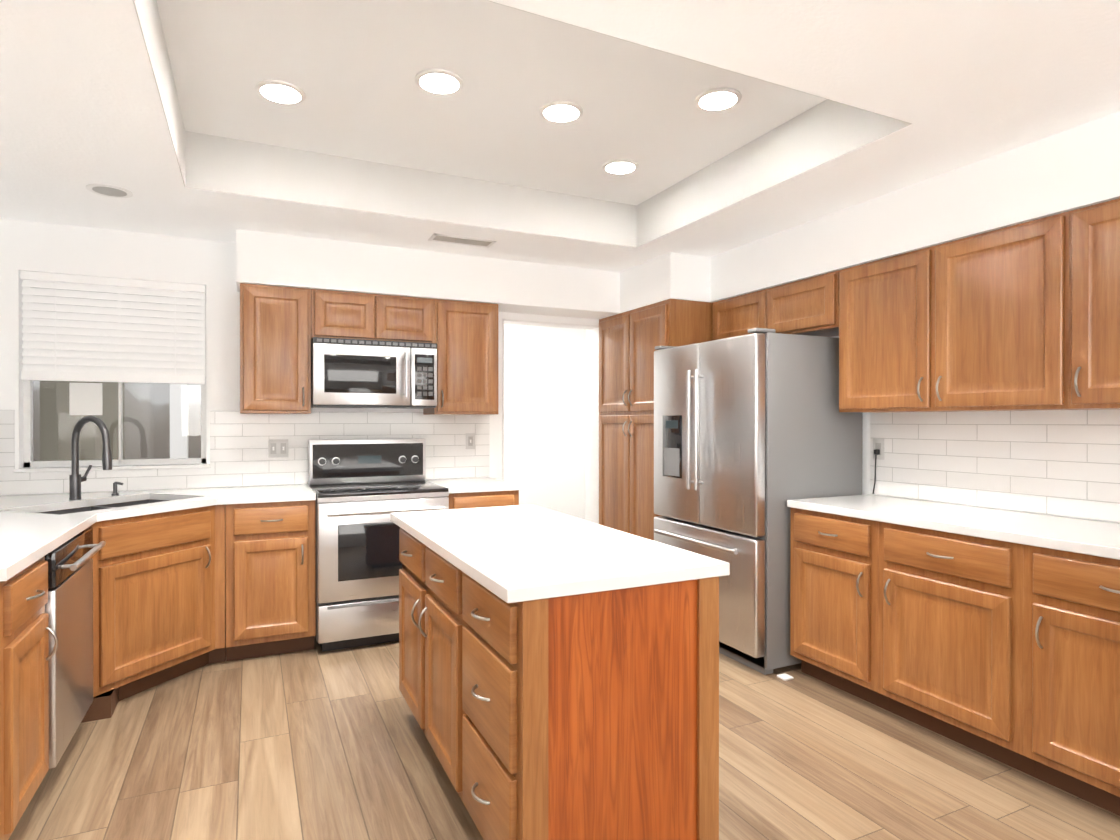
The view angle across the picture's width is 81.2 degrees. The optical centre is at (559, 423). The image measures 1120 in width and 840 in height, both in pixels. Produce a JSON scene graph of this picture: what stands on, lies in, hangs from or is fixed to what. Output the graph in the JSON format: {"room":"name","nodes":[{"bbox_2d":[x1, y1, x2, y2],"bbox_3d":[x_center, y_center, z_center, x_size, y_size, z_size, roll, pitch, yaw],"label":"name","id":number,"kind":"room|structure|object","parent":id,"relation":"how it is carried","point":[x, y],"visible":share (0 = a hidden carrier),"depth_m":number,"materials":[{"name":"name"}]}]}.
{"room":"kitchen","nodes":[
{"label":"kitchen","id":0,"kind":"room"},
{"bbox_2d":[0,218,598,523],"bbox_3d":[-1.125,-0.169,4.604,4.695,2.950,0.140,0,0,-25],"label":"wall","id":1,"kind":"structure","parent":0,"point":[210,265],"depth_m":3.93,"materials":[{"name":"white paint"}]},
{"bbox_2d":[14,287,209,472],"bbox_3d":[-2.615,-0.294,3.877,0.958,1.125,0.145,0,0,-25],"label":"window","id":2,"kind":"structure","parent":1,"relation":"in","point":[30,463],"depth_m":3.90,"materials":[{"name":"white"}]},
{"bbox_2d":[69,383,102,414],"bbox_3d":[-2.787,-0.146,3.844,0.160,0.190,0.002,0,0,-25],"label":"sign","id":3,"kind":"object","parent":2,"relation":"attached to","point":[85,398],"visible":1,"depth_m":3.84,"materials":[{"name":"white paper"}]},
{"bbox_2d":[20,271,205,383],"bbox_3d":[-2.607,-0.550,3.859,0.906,0.608,0.052,0,0,-25],"label":"window blind","id":4,"kind":"object","parent":2,"relation":"attached to","point":[123,361],"visible":0.96,"depth_m":3.84,"materials":[{"name":"white plastic"}]},
{"bbox_2d":[0,410,489,494],"bbox_3d":[-1.800,0.156,4.203,2.835,0.471,0.007,0,0,-25],"label":"backsplash","id":5,"kind":"structure","parent":1,"relation":"attached to","point":[238,448],"depth_m":4.18,"materials":[{"name":"tile"}]},
{"bbox_2d":[268,439,287,457],"bbox_3d":[-1.806,0.157,4.192,0.118,0.116,0.009,0,0,-25],"label":"switch plate","id":6,"kind":"object","parent":1,"relation":"attached to","point":[277,448],"visible":1,"depth_m":4.19,"materials":[{"name":"grey plastic"}]},
{"bbox_2d":[240,283,497,414],"bbox_3d":[-1.204,-0.446,4.286,1.604,0.762,0.360,0,0,-25],"label":"upper cabinet","id":7,"kind":"object","parent":1,"relation":"attached to","point":[281,327],"visible":0.96,"depth_m":4.08,"materials":[{"name":"brown wood"}]},
{"bbox_2d":[311,337,436,408],"bbox_3d":[-1.210,-0.314,4.230,0.754,0.416,0.454,0,0,-25],"label":"over-the-range microwave","id":8,"kind":"object","parent":7,"relation":"attached to","point":[353,373],"visible":1,"depth_m":4.06,"materials":[{"name":"silver metal"}]},
{"bbox_2d":[466,433,474,448],"bbox_3d":[-0.649,0.125,4.740,0.072,0.116,0.009,0,0,-25],"label":"outlet","id":9,"kind":"object","parent":1,"relation":"attached to","point":[470,440],"visible":1,"depth_m":4.74,"materials":[{"name":"grey plastic"}]},
{"bbox_2d":[502,319,598,480],"bbox_3d":[-0.090,0.262,5.096,0.815,2.085,0.148,0,0,-25],"label":"door frame","id":10,"kind":"structure","parent":1,"relation":"attached to","point":[539,323],"depth_m":4.93,"materials":[{"name":"white"}]},
{"bbox_2d":[504,324,589,521],"bbox_3d":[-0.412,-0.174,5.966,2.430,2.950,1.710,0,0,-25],"label":"doorway","id":11,"kind":"structure","parent":0,"point":[546,417],"depth_m":6.94,"materials":[{"name":"white paint"}]},
{"bbox_2d":[0,0,1119,272],"bbox_3d":[0.256,-1.379,1.690,4.415,0.510,6.300,0,0,-25],"label":"ceiling","id":12,"kind":"structure","parent":0,"point":[170,118],"depth_m":2.70,"materials":[{"name":"white paint"}]},
{"bbox_2d":[86,184,132,197],"bbox_3d":[-2.176,-1.124,3.161,0.190,0.007,0.189,0,0,-25],"label":"recessed light","id":13,"kind":"object","parent":12,"relation":"in","point":[107,190],"visible":1,"depth_m":3.15,"materials":[{"name":"white"}]},
{"bbox_2d":[255,80,305,103],"bbox_3d":[-1.174,-1.391,2.750,0.196,0.010,0.196,0,0,-25],"label":"recessed light","id":14,"kind":"object","parent":12,"relation":"in","point":[280,92],"visible":0.98,"depth_m":2.73,"materials":[{"name":"white plastic"}]},
{"bbox_2d":[415,68,463,94],"bbox_3d":[-0.491,-1.391,2.664,0.196,0.010,0.196,0,0,-25],"label":"recessed light","id":15,"kind":"object","parent":12,"relation":"in","point":[438,81],"visible":1,"depth_m":2.65,"materials":[{"name":"white plastic"}]},
{"bbox_2d":[428,233,495,247],"bbox_3d":[-0.602,-1.129,4.029,0.390,0.006,0.150,0,0,-25],"label":"ceiling vent","id":16,"kind":"object","parent":12,"relation":"in","point":[460,240],"visible":1,"depth_m":4.02,"materials":[{"name":"white metal"}]},
{"bbox_2d":[539,101,582,122],"bbox_3d":[0.006,-1.392,2.922,0.196,0.010,0.196,0,0,-25],"label":"recessed light","id":17,"kind":"object","parent":12,"relation":"in","point":[561,111],"visible":1,"depth_m":2.90,"materials":[{"name":"white plastic"}]},
{"bbox_2d":[602,159,637,173],"bbox_3d":[0.328,-1.394,3.551,0.196,0.010,0.196,0,0,-25],"label":"recessed light","id":18,"kind":"object","parent":12,"relation":"in","point":[621,166],"visible":1,"depth_m":3.53,"materials":[{"name":"white plastic"}]},
{"bbox_2d":[695,87,741,110],"bbox_3d":[0.679,-1.391,2.810,0.196,0.010,0.196,0,0,-25],"label":"recessed light","id":19,"kind":"object","parent":12,"relation":"in","point":[718,99],"visible":0.98,"depth_m":2.79,"materials":[{"name":"white plastic"}]},
{"bbox_2d":[8,636,1119,839],"bbox_3d":[-0.229,1.353,2.721,4.695,0.080,8.840,0,0,-25],"label":"floor","id":20,"kind":"structure","parent":0,"point":[316,743],"depth_m":2.47,"materials":[{"name":"brown wood"}]},
{"bbox_2d":[0,556,57,839],"bbox_3d":[-1.929,0.878,1.930,0.660,0.876,0.460,0,0,-25],"label":"base cabinet","id":21,"kind":"object","parent":20,"relation":"on","point":[25,630],"visible":0.96,"depth_m":1.99,"materials":[{"name":"brown wood"}]},
{"bbox_2d":[45,527,105,768],"bbox_3d":[-2.136,0.880,2.431,0.662,0.868,0.604,0,0,-25],"label":"dishwasher","id":22,"kind":"object","parent":20,"relation":"on","point":[69,607],"visible":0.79,"depth_m":2.45,"materials":[{"name":"grey metal"}]},
{"bbox_2d":[40,499,225,722],"bbox_3d":[-2.346,0.872,3.350,1.124,0.876,1.080,0,0,-25],"label":"base cabinet","id":23,"kind":"object","parent":20,"relation":"on","point":[159,598],"visible":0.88,"depth_m":3.17,"materials":[{"name":"brown wood"}]},
{"bbox_2d":[0,415,139,581],"bbox_3d":[-2.303,0.286,2.716,0.660,0.654,2.259,0,0,-25],"label":"countertop","id":24,"kind":"structure","parent":23,"relation":"on","point":[30,533],"depth_m":2.90,"materials":[{"name":"white stone"}]},
{"bbox_2d":[108,484,315,519],"bbox_3d":[-1.843,0.503,3.595,0.924,0.214,1.067,0,0,-25],"label":"countertop","id":25,"kind":"structure","parent":23,"relation":"on","point":[181,499],"depth_m":3.64,"materials":[{"name":"white stone"}]},
{"bbox_2d":[225,500,315,660],"bbox_3d":[-1.719,0.871,3.880,0.457,0.876,0.660,0,0,-25],"label":"base cabinet","id":26,"kind":"object","parent":20,"relation":"on","point":[270,578],"visible":1,"depth_m":3.62,"materials":[{"name":"brown wood"}]},
{"bbox_2d":[308,438,448,651],"bbox_3d":[-1.142,0.705,4.090,0.754,1.205,0.720,0,0,-25],"label":"range","id":27,"kind":"object","parent":20,"relation":"on","point":[358,564],"visible":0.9,"depth_m":3.81,"materials":[{"name":"grey metal"}]},
{"bbox_2d":[399,528,454,787],"bbox_3d":[-0.236,0.875,2.628,0.633,0.876,0.949,0,0,-25],"label":"base cabinet","id":28,"kind":"object","parent":20,"relation":"on","point":[426,654],"depth_m":2.42,"materials":[{"name":"brown wood"}]},
{"bbox_2d":[390,504,729,602],"bbox_3d":[-0.135,0.418,2.412,0.687,0.037,1.477,0,0,-25],"label":"countertop","id":29,"kind":"structure","parent":28,"relation":"on","point":[515,553],"depth_m":2.03,"materials":[{"name":"white stone"}]},
{"bbox_2d":[447,490,518,508],"bbox_3d":[-0.604,0.869,4.409,0.480,0.876,0.660,0,0,-25],"label":"base cabinet","id":30,"kind":"object","parent":20,"relation":"on","point":[481,499],"visible":0.15,"depth_m":4.14,"materials":[{"name":"brown wood"}]},
{"bbox_2d":[423,477,520,493],"bbox_3d":[-0.607,0.411,4.421,0.485,0.037,0.632,0,0,-25],"label":"countertop","id":31,"kind":"structure","parent":30,"relation":"on","point":[470,485],"depth_m":4.24,"materials":[{"name":"white stone"}]},
{"bbox_2d":[451,564,718,839],"bbox_3d":[0.071,0.877,1.980,0.633,0.876,0.486,0,0,-25],"label":"base cabinet","id":32,"kind":"object","parent":20,"relation":"on","point":[591,716],"depth_m":1.78,"materials":[{"name":"brown wood"}]},
{"bbox_2d":[599,299,712,539],"bbox_3d":[0.790,0.238,4.890,0.705,2.134,0.980,0,0,-25],"label":"pantry cabinet","id":33,"kind":"object","parent":20,"relation":"on","point":[630,340],"visible":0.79,"depth_m":4.70,"materials":[{"name":"brown wood"}]},
{"bbox_2d":[654,328,862,674],"bbox_3d":[1.128,0.405,3.941,0.835,1.806,0.952,0,0,-25],"label":"refrigerator","id":34,"kind":"object","parent":20,"relation":"on","point":[755,431],"visible":0.83,"depth_m":3.53,"materials":[{"name":"grey metal"}]},
{"bbox_2d":[777,673,793,680],"bbox_3d":[1.160,1.304,3.369,0.060,0.012,0.060,0,0,-25],"label":"pad","id":35,"kind":"object","parent":20,"relation":"on","point":[785,677],"visible":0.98,"depth_m":3.36,"materials":[{"name":"white"}]},
{"bbox_2d":[790,508,889,710],"bbox_3d":[1.570,0.873,3.302,0.660,0.876,0.530,0,0,-25],"label":"base cabinet","id":36,"kind":"object","parent":20,"relation":"on","point":[834,563],"visible":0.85,"depth_m":3.14,"materials":[{"name":"brown wood"}]},
{"bbox_2d":[878,522,1035,777],"bbox_3d":[1.814,0.875,2.787,0.660,0.876,0.610,0,0,-25],"label":"base cabinet","id":37,"kind":"object","parent":20,"relation":"on","point":[950,635],"visible":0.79,"depth_m":2.61,"materials":[{"name":"brown wood"}]},
{"bbox_2d":[1023,545,1119,815],"bbox_3d":[2.076,0.876,2.236,0.660,0.876,0.610,0,0,-25],"label":"base cabinet","id":38,"kind":"object","parent":20,"relation":"on","point":[1071,672],"visible":0.92,"depth_m":2.24,"materials":[{"name":"brown wood"}]},
{"bbox_2d":[787,494,1119,559],"bbox_3d":[2.030,0.418,2.362,0.632,0.037,2.620,0,0,-25],"label":"countertop","id":39,"kind":"structure","parent":38,"relation":"on","point":[1087,537],"depth_m":2.70,"materials":[{"name":"white stone"}]},
{"bbox_2d":[236,112,1119,318],"bbox_3d":[0.429,-0.976,2.704,3.235,0.304,4.620,0,0,-25],"label":"soffit","id":40,"kind":"structure","parent":0,"point":[1078,167],"depth_m":3.86,"materials":[{"name":"white paint"}]},
{"bbox_2d":[834,336,1117,522],"bbox_3d":[2.343,-0.162,2.608,0.140,2.950,6.440,0,0,-25],"label":"wall","id":41,"kind":"structure","parent":0,"point":[866,460],"depth_m":3.71,"materials":[{"name":"white paint"}]},
{"bbox_2d":[712,291,759,340],"bbox_3d":[1.286,-0.676,4.284,0.327,0.302,0.526,0,0,-25],"label":"upper cabinet","id":42,"kind":"object","parent":41,"relation":"attached to","point":[731,317],"depth_m":4.23,"materials":[{"name":"brown wood"}]},
{"bbox_2d":[760,271,835,336],"bbox_3d":[1.511,-0.674,3.808,0.327,0.302,0.527,0,0,-25],"label":"upper cabinet","id":43,"kind":"object","parent":41,"relation":"attached to","point":[807,306],"depth_m":3.73,"materials":[{"name":"brown wood"}]},
{"bbox_2d":[873,438,883,493],"bbox_3d":[1.760,0.236,3.627,0.028,0.309,0.072,0,0,-25],"label":"outlet","id":44,"kind":"object","parent":41,"relation":"attached to","point":[878,448],"visible":1,"depth_m":3.62,"materials":[{"name":"grey plastic"}]},
{"bbox_2d":[832,214,1059,412],"bbox_3d":[1.860,-0.442,3.074,0.327,0.762,1.090,0,0,-25],"label":"upper cabinet","id":45,"kind":"object","parent":41,"relation":"attached to","point":[1025,316],"depth_m":2.90,"materials":[{"name":"brown wood"}]},
{"bbox_2d":[870,409,1119,522],"bbox_3d":[2.314,0.162,2.498,0.007,0.471,2.625,0,0,-25],"label":"backsplash","id":46,"kind":"structure","parent":41,"relation":"attached to","point":[1066,463],"depth_m":3.02,"materials":[{"name":"tile"}]},
{"bbox_2d":[1060,198,1119,409],"bbox_3d":[2.211,-0.439,2.333,0.327,0.762,0.550,0,0,-25],"label":"upper cabinet","id":47,"kind":"object","parent":41,"relation":"attached to","point":[1089,235],"depth_m":2.44,"materials":[{"name":"brown wood"}]},
{"label":"outside","id":48,"kind":"structure","parent":0,"visible":0},
{"bbox_2d":[33,287,200,460],"bbox_3d":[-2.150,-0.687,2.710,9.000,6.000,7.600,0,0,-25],"label":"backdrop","id":49,"kind":"structure","parent":48,"point":[195,443],"depth_m":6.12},
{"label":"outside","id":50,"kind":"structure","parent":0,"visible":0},
{"bbox_2d":[40,297,187,460],"bbox_3d":[-3.098,-0.144,4.476,3.600,2.900,3.400,0,0,-25],"label":"posts","id":51,"kind":"object","parent":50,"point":[112,402],"depth_m":5.50,"materials":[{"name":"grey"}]}
]}

